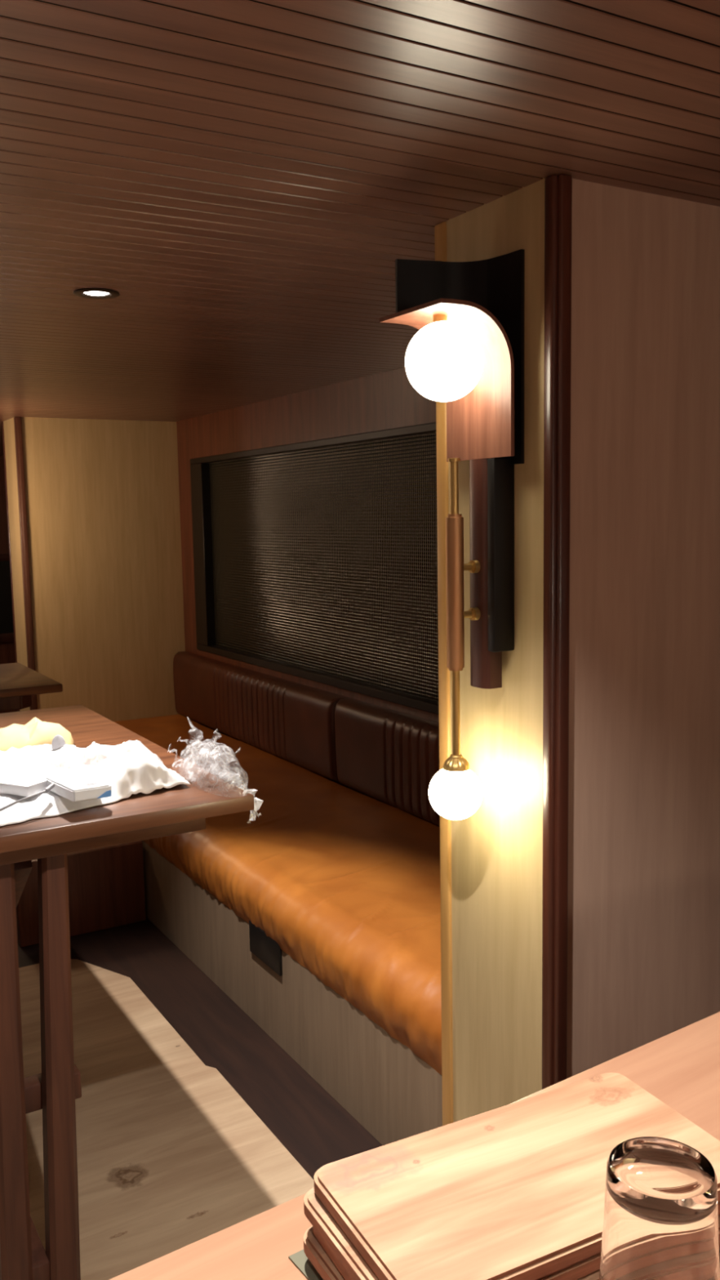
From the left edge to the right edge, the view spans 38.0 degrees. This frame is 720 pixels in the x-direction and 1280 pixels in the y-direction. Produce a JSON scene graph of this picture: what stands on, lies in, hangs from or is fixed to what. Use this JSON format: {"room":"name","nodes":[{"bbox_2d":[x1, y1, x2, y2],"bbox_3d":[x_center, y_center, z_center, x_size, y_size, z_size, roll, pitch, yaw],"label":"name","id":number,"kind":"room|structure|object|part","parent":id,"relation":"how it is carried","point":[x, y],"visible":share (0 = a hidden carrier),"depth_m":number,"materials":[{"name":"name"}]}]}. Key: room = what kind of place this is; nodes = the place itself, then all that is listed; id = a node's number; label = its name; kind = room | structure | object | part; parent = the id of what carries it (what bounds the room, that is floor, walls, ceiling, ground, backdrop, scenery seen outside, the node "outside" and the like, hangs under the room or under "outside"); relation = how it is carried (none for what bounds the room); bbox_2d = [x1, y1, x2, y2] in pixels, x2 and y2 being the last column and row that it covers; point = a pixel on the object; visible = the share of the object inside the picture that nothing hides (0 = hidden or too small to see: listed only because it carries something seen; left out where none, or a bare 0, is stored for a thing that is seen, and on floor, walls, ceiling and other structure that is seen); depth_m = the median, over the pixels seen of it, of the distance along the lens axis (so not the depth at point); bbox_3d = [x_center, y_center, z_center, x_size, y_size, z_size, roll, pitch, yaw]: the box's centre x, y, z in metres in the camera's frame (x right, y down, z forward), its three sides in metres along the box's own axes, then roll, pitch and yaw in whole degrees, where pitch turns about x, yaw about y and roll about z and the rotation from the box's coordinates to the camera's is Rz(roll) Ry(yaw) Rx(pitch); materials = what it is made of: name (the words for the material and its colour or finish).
{"room":"restaurant dining area","nodes":[
{"label":"restaurant dining area","id":0,"kind":"room"},
{"bbox_2d":[0,455,17,713],"bbox_3d":[-4.703,-0.303,7.746,4.900,2.182,0.100,-5,8,-30],"label":"wall","id":1,"kind":"structure","parent":0,"point":[7,655],"depth_m":8.66,"materials":[{"name":"brown wood"}]},
{"bbox_2d":[0,553,14,643],"bbox_3d":[-3.545,-0.293,8.349,1.800,0.740,0.039,-5,8,-30],"label":"window","id":2,"kind":"structure","parent":1,"relation":"in","point":[6,627],"depth_m":8.69,"materials":[{"name":"black glass"}]},
{"bbox_2d":[3,417,187,721],"bbox_3d":[-1.390,-0.139,5.924,1.038,2.172,0.290,-5,8,-30],"label":"wall","id":3,"kind":"structure","parent":0,"point":[103,495],"depth_m":5.72,"materials":[{"name":"beige laminate"}]},
{"bbox_2d":[1,422,20,711],"bbox_3d":[-1.904,-0.110,5.801,0.033,2.162,0.025,-5,8,-30],"label":"trim","id":4,"kind":"structure","parent":3,"relation":"attached to","point":[2,424],"depth_m":5.74,"materials":[{"name":"brown wood"}]},
{"bbox_2d":[13,416,37,710],"bbox_3d":[-1.754,-0.083,5.548,0.035,2.162,0.032,-5,8,-30],"label":"trim","id":5,"kind":"structure","parent":3,"relation":"attached to","point":[17,420],"depth_m":5.49,"materials":[{"name":"brown wood"}]},
{"bbox_2d":[17,917,382,1279],"bbox_3d":[-1.720,1.374,2.866,4.900,0.103,11.600,-5,8,-30],"label":"floor","id":6,"kind":"structure","parent":0,"point":[171,1157],"depth_m":2.89,"materials":[{"name":"brown wood"}]},
{"bbox_2d":[0,662,62,711],"bbox_3d":[-1.700,0.688,3.760,1.135,1.052,0.680,-5,8,-30],"label":"bar table","id":7,"kind":"object","parent":6,"relation":"on","point":[18,682],"visible":1,"depth_m":3.69,"materials":[{"name":"brown wood"}]},
{"bbox_2d":[16,840,146,946],"bbox_3d":[-1.507,0.921,4.826,0.500,0.330,1.648,-5,8,-30],"label":"plinth","id":8,"kind":"object","parent":6,"relation":"on","point":[106,885],"visible":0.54,"depth_m":4.15,"materials":[{"name":"brown wood"}]},
{"bbox_2d":[0,704,253,1279],"bbox_3d":[-0.938,0.819,2.548,0.934,1.052,1.285,-5,8,-30],"label":"bar table","id":9,"kind":"object","parent":6,"relation":"on","point":[183,808],"visible":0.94,"depth_m":2.07,"materials":[{"name":"brown wood"}]},
{"bbox_3d":[-0.694,0.910,2.057,0.073,0.978,0.060,-5,8,-30],"label":"leg","id":10,"kind":"part","parent":9,"relation":"part of","materials":[{"name":"brown wood"}]},
{"bbox_2d":[0,716,75,759],"bbox_3d":[-0.879,0.245,2.517,0.411,0.086,0.161,-5,8,-30],"label":"paper bag","id":11,"kind":"object","parent":9,"relation":"on","point":[36,731],"visible":0.68,"depth_m":2.54,"materials":[{"name":"yellow"}]},
{"bbox_3d":[-0.900,1.245,2.543,0.046,0.057,1.000,-5,8,-30],"label":"foot rail","id":12,"kind":"part","parent":9,"relation":"part of","materials":[{"name":"brown wood"}]},
{"bbox_3d":[-0.609,0.903,2.106,0.081,0.978,0.060,-5,8,-30],"label":"leg","id":13,"kind":"part","parent":9,"relation":"part of","materials":[{"name":"brown wood"}]},
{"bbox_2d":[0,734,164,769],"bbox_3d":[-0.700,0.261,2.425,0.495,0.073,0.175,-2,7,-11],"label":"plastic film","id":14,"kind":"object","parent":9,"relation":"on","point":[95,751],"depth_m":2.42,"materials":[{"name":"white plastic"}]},
{"bbox_3d":[-0.704,0.247,2.443,0.032,0.049,0.011,-2,7,-9],"label":"metal cap","id":15,"kind":"part","parent":14,"relation":"part of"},
{"bbox_2d":[0,749,191,826],"bbox_3d":[-0.628,0.286,2.206,0.498,0.072,0.406,-5,8,-30],"label":"cloth","id":16,"kind":"object","parent":9,"relation":"on","point":[135,772],"visible":0.71,"depth_m":2.18,"materials":[{"name":"white fabric"}]},
{"bbox_2d":[0,775,47,796],"bbox_3d":[-0.683,0.295,2.113,0.090,0.022,0.060,2,8,27],"label":"box","id":17,"kind":"object","parent":16,"relation":"on","point":[15,785],"visible":0.85,"depth_m":2.09,"materials":[{"name":"white plastic"}]},
{"bbox_2d":[0,782,54,811],"bbox_3d":[-0.639,0.304,2.020,0.018,0.030,0.123,4,9,37],"label":"cord","id":18,"kind":"object","parent":16,"relation":"on","point":[51,786],"visible":1,"depth_m":2.01,"materials":[{"name":"grey plastic"}]},
{"bbox_2d":[45,771,111,802],"bbox_3d":[-0.558,0.293,2.092,0.087,0.025,0.151,-6,9,-39],"label":"box","id":19,"kind":"object","parent":16,"relation":"on","point":[82,786],"visible":0.98,"depth_m":2.06,"materials":[{"name":"white cardboard"}]},
{"bbox_2d":[97,790,111,798],"bbox_3d":[-0.500,0.302,2.046,0.029,0.012,0.003,-5,8,-33],"label":"print","id":20,"kind":"object","parent":19,"relation":"on","point":[100,793],"depth_m":2.05,"materials":[{"name":"blue paper"}]},
{"bbox_2d":[242,787,263,823],"bbox_3d":[-0.226,0.351,2.200,0.035,0.084,0.042,2,7,22],"label":"scrap","id":21,"kind":"object","parent":9,"relation":"hanging from","point":[257,802],"visible":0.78,"depth_m":2.20,"materials":[{"name":"white paper"}]},
{"bbox_2d":[114,651,442,1145],"bbox_3d":[-0.359,0.711,4.142,0.851,0.867,3.963,-5,8,-30],"label":"bench","id":22,"kind":"object","parent":6,"relation":"on","point":[318,915],"visible":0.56,"depth_m":3.50,"materials":[{"name":"leather"}]},
{"bbox_2d":[173,651,348,782],"bbox_3d":[-0.559,0.336,5.189,0.088,0.363,1.887,-5,8,-30],"label":"backrest cushion","id":23,"kind":"object","parent":22,"relation":"on","point":[292,722],"depth_m":4.96,"materials":[{"name":"brown leather"}]},
{"bbox_2d":[334,697,439,826],"bbox_3d":[0.444,0.521,3.492,0.088,0.363,2.062,-5,8,-30],"label":"backrest cushion","id":24,"kind":"object","parent":22,"relation":"on","point":[391,757],"depth_m":3.99,"materials":[{"name":"brown leather"}]},
{"bbox_2d":[109,1011,719,1279],"bbox_3d":[0.244,1.026,0.636,1.800,1.052,0.846,-6,8,-34],"label":"table","id":25,"kind":"object","parent":6,"relation":"on","point":[681,1068],"visible":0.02,"depth_m":0.88,"materials":[{"name":"brown wood"}]},
{"bbox_2d":[288,1248,323,1279],"bbox_3d":[0.067,0.477,0.811,0.200,0.002,0.140,-6,8,-34],"label":"place card","id":26,"kind":"object","parent":25,"relation":"on","point":[299,1259],"visible":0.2,"depth_m":0.80,"materials":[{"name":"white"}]},
{"bbox_2d":[599,1136,719,1279],"bbox_3d":[0.185,0.407,0.648,0.084,0.176,0.084,-5,8,-30],"label":"glass tumbler","id":27,"kind":"object","parent":25,"relation":"on","point":[660,1213],"visible":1,"depth_m":0.62,"materials":[{"name":"clear glass"}]},
{"bbox_3d":[0.143,0.471,0.806,0.270,0.009,0.180,-5,8,-28],"label":"slate board","id":28,"kind":"object","parent":25,"relation":"on","visible":0},
{"bbox_2d":[303,1226,719,1279],"bbox_3d":[0.125,0.459,0.809,0.306,0.015,0.168,-5,8,-29],"label":"serving board","id":29,"kind":"object","parent":28,"relation":"on","point":[313,1250],"visible":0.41,"depth_m":0.78,"materials":[{"name":"brown wood"}]},
{"bbox_2d":[312,1214,719,1279],"bbox_3d":[0.133,0.444,0.802,0.306,0.015,0.168,-4,8,-27],"label":"serving board","id":30,"kind":"object","parent":29,"relation":"on","point":[594,1275],"visible":0.15,"depth_m":0.76,"materials":[{"name":"brown wood"}]},
{"bbox_2d":[303,1186,719,1279],"bbox_3d":[0.126,0.428,0.804,0.306,0.015,0.168,-5,8,-28],"label":"serving board","id":31,"kind":"object","parent":30,"relation":"on","point":[315,1211],"visible":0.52,"depth_m":0.74,"materials":[{"name":"brown wood"}]},
{"bbox_2d":[313,1072,719,1279],"bbox_3d":[0.134,0.413,0.804,0.306,0.015,0.168,-4,8,-27],"label":"serving board","id":32,"kind":"object","parent":31,"relation":"on","point":[516,1190],"visible":0.96,"depth_m":0.79,"materials":[{"name":"brown wood"}]},
{"bbox_2d":[176,366,439,826],"bbox_3d":[0.303,0.070,3.920,0.160,2.172,11.600,-5,8,-30],"label":"wall","id":33,"kind":"structure","parent":0,"point":[386,400],"depth_m":4.64,"materials":[{"name":"brown wood"}]},
{"bbox_2d":[190,422,438,714],"bbox_3d":[-0.002,-0.306,4.276,0.072,1.045,3.490,-5,8,-30],"label":"window","id":34,"kind":"structure","parent":33,"relation":"in","point":[316,560],"depth_m":4.52,"materials":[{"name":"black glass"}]},
{"bbox_2d":[0,0,719,455],"bbox_3d":[-1.780,-0.827,2.639,4.900,0.006,11.602,-5,8,-30],"label":"ceiling","id":35,"kind":"structure","parent":0,"point":[250,180],"depth_m":1.58,"materials":[{"name":"brown wood"}]},
{"bbox_2d":[73,288,119,298],"bbox_3d":[-0.627,-0.827,2.491,0.108,0.010,0.108,-5,8,-30],"label":"recessed light","id":36,"kind":"object","parent":35,"relation":"in","point":[92,293],"visible":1,"depth_m":2.48,"materials":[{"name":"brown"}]},
{"bbox_2d":[444,177,719,1122],"bbox_3d":[0.740,0.265,2.224,1.135,2.172,0.309,-5,8,-30],"label":"wall","id":37,"kind":"structure","parent":0,"point":[643,883],"depth_m":1.88,"materials":[{"name":"beige laminate"}]},
{"bbox_2d":[434,221,453,1125],"bbox_3d":[0.181,0.296,2.082,0.036,2.162,0.034,-5,8,-30],"label":"trim","id":38,"kind":"structure","parent":37,"relation":"attached to","point":[440,229],"depth_m":2.06,"materials":[{"name":"brown wood"}]},
{"bbox_2d":[379,248,524,820],"bbox_3d":[0.168,-0.166,1.827,0.186,0.984,0.186,-5,8,-30],"label":"wall lamp","id":39,"kind":"object","parent":37,"relation":"attached to","point":[466,353],"visible":1,"depth_m":1.81,"materials":[{"name":"brown wood"}]},
{"bbox_3d":[0.143,-0.472,1.775,0.133,0.133,0.133,-5,8,-30],"label":"globe","id":40,"kind":"part","parent":39,"relation":"part of","materials":[{"name":"white glass"}]},
{"bbox_2d":[379,297,514,462],"bbox_3d":[0.146,-0.434,1.786,0.147,0.245,0.186,-5,8,-30],"label":"hood","id":41,"kind":"object","parent":39,"relation":"attached to","point":[460,355],"depth_m":1.75,"materials":[{"name":"brown wood"}]},
{"bbox_3d":[0.167,-0.053,1.839,0.021,0.527,0.021,-5,8,-30],"label":"rod","id":42,"kind":"part","parent":39,"relation":"part of","materials":[{"name":"gold metal"}]},
{"bbox_3d":[0.172,0.275,1.881,0.097,0.097,0.097,-5,8,-30],"label":"globe","id":43,"kind":"part","parent":39,"relation":"part of","materials":[{"name":"white glass"}]},
{"bbox_3d":[0.178,-0.483,1.829,0.223,0.354,0.068,1,7,14],"label":"plate","id":44,"kind":"part","parent":39,"relation":"part of","materials":[{"name":"black wood"}]},
{"bbox_3d":[0.226,-0.117,1.869,0.048,0.404,0.058,-5,8,-30],"label":"post","id":45,"kind":"part","parent":39,"relation":"part of","materials":[{"name":"brown wood"}]},
{"bbox_2d":[542,173,572,1089],"bbox_3d":[0.339,0.325,1.815,0.036,2.162,0.032,-5,8,-30],"label":"trim","id":46,"kind":"structure","parent":37,"relation":"attached to","point":[557,188],"depth_m":1.76,"materials":[{"name":"brown wood"}]}
]}

